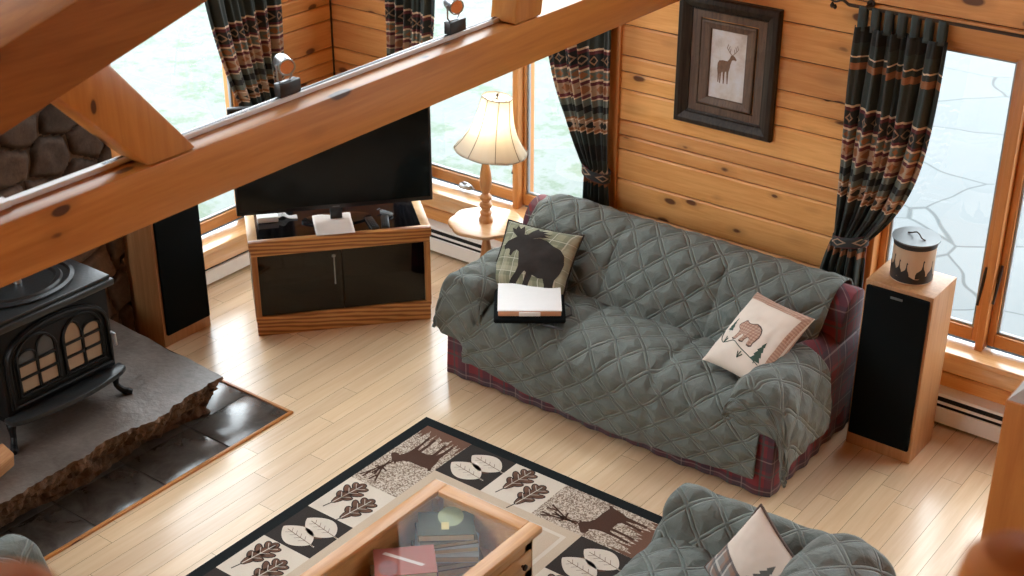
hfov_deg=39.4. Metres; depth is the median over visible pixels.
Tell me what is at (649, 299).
sofa
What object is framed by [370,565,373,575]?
book
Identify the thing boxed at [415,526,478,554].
book
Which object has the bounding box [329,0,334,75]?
trim
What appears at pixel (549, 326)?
pen
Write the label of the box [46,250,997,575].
floor
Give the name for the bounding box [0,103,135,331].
stone chimney
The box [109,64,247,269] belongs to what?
window
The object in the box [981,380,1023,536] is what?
newel post
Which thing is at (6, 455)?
firewood
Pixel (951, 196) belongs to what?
patio
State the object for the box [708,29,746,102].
print
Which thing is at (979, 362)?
window
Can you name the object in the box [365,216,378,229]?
remote control
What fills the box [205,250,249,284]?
baseboard heater
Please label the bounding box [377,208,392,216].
remote control
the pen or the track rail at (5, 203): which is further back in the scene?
the pen
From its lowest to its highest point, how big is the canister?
0.236 m
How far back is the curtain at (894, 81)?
6.93 m
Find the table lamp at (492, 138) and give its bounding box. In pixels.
[453,91,527,223]
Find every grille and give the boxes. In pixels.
[153,205,209,335]
[848,284,929,451]
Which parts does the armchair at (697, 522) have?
seat, arm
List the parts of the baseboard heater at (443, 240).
panel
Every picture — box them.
[378,560,397,575]
[438,507,463,525]
[673,0,783,142]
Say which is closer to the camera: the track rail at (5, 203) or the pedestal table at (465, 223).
the track rail at (5, 203)
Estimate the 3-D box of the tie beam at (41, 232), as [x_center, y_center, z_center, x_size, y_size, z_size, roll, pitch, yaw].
[-1.471,-0.171,4.391,0.142,0.195,8.178,19,33,33]
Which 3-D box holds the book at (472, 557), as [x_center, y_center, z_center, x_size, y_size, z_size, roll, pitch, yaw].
[-0.273,1.082,6.015,0.270,0.032,0.200,0,27,-1]
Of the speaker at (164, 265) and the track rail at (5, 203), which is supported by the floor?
the speaker at (164, 265)
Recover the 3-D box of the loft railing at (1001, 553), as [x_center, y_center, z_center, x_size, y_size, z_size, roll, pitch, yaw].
[-0.001,0.664,1.485,1.028,0.965,0.116,0,27,-1]
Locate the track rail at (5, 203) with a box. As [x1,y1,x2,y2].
[0,17,499,210]
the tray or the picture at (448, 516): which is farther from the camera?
the tray
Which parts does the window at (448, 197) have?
crank handle, sash rail, sill, sash, sash rail, frame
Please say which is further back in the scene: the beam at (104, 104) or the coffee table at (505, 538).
the coffee table at (505, 538)
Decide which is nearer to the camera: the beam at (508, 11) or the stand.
the beam at (508, 11)
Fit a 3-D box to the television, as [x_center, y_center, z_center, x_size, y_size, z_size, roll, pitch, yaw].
[-1.013,-0.720,8.084,1.120,0.724,0.170,-6,28,-11]
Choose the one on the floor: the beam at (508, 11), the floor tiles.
the floor tiles
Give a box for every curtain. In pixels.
[205,0,284,105]
[385,0,434,55]
[549,30,610,205]
[819,6,948,287]
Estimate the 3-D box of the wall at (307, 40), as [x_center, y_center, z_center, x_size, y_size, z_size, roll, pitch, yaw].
[-4.188,-1.144,5.091,0.220,5.400,9.795,19,33,33]
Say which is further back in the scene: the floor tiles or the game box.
the game box
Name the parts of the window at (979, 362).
frame, sash, head casing, lock lever, sash rail, sill, lock lever, sash, sash rail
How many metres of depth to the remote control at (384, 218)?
8.18 m
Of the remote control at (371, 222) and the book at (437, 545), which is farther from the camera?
the remote control at (371, 222)
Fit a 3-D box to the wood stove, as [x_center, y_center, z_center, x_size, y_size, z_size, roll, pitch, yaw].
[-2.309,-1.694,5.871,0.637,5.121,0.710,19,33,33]
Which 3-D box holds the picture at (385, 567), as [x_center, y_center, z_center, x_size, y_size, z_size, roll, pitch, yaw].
[-0.498,1.127,5.754,0.080,0.001,0.100,-4,27,-7]
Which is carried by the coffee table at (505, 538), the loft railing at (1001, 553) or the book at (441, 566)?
the book at (441, 566)
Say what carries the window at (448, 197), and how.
in the wall at (777, 198)
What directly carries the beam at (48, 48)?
attached to the tie beam at (41, 232)
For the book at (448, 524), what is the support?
on the book at (437, 545)
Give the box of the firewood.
[0,444,13,476]
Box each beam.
[0,0,206,135]
[0,0,679,287]
[51,65,193,164]
[491,0,542,23]
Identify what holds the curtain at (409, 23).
hanging from the curtain rod
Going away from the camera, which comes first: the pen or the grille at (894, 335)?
the grille at (894, 335)
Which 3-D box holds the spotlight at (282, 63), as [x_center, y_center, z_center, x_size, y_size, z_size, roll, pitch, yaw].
[-0.807,-0.766,5.128,0.106,0.151,0.078,-15,31,-27]
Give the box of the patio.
[889,51,1023,337]
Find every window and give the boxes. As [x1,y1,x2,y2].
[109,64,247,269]
[420,25,622,218]
[862,5,1023,391]
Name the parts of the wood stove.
leg, sooty pane, griddle lid, plate, door, pane, leg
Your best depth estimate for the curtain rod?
6.58 m
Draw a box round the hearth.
[0,319,222,527]
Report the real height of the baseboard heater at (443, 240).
0.188 m
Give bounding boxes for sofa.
[432,194,864,496]
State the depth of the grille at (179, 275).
8.02 m
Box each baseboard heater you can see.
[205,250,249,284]
[427,218,501,262]
[934,385,1004,442]
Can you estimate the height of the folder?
0.034 m
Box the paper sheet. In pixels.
[312,212,354,235]
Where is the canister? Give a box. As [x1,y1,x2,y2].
[889,226,940,285]
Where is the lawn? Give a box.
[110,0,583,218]
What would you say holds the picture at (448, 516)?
on the book at (448, 524)
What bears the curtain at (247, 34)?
hanging from the curtain rod
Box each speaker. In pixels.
[123,205,210,346]
[846,259,956,463]
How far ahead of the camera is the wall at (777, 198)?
7.61 m
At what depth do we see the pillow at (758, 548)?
5.26 m
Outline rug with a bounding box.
[186,417,661,575]
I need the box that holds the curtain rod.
[830,0,1023,38]
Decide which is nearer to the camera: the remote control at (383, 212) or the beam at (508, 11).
the beam at (508, 11)
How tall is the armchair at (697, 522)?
0.900 m
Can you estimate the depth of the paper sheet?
8.16 m
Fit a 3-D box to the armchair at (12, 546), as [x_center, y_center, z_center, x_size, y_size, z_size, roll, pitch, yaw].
[-2.422,1.167,5.581,0.942,0.821,0.902,19,33,33]
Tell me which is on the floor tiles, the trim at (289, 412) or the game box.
the trim at (289, 412)
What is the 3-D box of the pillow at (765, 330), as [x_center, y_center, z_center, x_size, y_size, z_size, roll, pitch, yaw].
[1.180,0.247,6.862,0.369,0.271,0.365,-20,33,-34]
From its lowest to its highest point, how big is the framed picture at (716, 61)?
0.700 m
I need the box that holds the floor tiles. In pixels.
[0,382,286,556]
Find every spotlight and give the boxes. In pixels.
[273,53,300,97]
[443,0,465,34]
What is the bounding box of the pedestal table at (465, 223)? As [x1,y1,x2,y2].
[448,206,522,256]
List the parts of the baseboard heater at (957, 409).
panel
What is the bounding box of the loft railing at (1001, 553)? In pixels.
[0,530,1023,575]
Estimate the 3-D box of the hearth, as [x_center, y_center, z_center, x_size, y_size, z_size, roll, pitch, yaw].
[-2.332,0.700,7.095,1.138,0.271,1.642,19,33,33]
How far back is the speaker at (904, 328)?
6.92 m
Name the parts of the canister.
lid, wire handle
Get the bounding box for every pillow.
[496,219,584,296]
[702,292,814,376]
[704,503,793,575]
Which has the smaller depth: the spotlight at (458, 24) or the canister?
the spotlight at (458, 24)
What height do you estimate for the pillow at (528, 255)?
0.310 m
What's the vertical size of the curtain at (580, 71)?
1.743 m
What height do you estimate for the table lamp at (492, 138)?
0.781 m
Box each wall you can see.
[201,0,333,235]
[331,0,1023,404]
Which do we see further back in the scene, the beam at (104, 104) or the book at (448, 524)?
the book at (448, 524)
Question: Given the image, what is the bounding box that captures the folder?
[497,283,561,315]
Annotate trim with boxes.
[44,380,292,560]
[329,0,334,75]
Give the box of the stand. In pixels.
[244,201,431,335]
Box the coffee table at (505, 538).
[300,479,541,575]
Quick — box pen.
[542,324,563,330]
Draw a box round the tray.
[494,288,571,322]
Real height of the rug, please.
0.012 m
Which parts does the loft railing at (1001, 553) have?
post, post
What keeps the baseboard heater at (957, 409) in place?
attached to the wall at (777, 198)
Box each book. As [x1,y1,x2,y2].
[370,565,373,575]
[373,544,437,575]
[411,540,483,571]
[415,522,478,548]
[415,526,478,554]
[415,532,478,562]
[418,507,474,541]
[438,545,491,575]
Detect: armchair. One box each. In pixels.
[0,534,48,568]
[614,483,895,575]
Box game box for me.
[256,212,297,223]
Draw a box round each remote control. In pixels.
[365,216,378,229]
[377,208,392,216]
[381,215,388,228]
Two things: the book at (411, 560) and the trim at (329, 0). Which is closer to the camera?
the book at (411, 560)
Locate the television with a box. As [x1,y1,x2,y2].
[227,105,432,224]
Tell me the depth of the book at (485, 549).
5.95 m
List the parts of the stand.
rail, glass door, door handle, glass, rail, rail, rail, glass door, rail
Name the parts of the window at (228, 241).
frame, sash rail, sill, sash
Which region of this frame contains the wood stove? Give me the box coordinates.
[0,259,132,454]

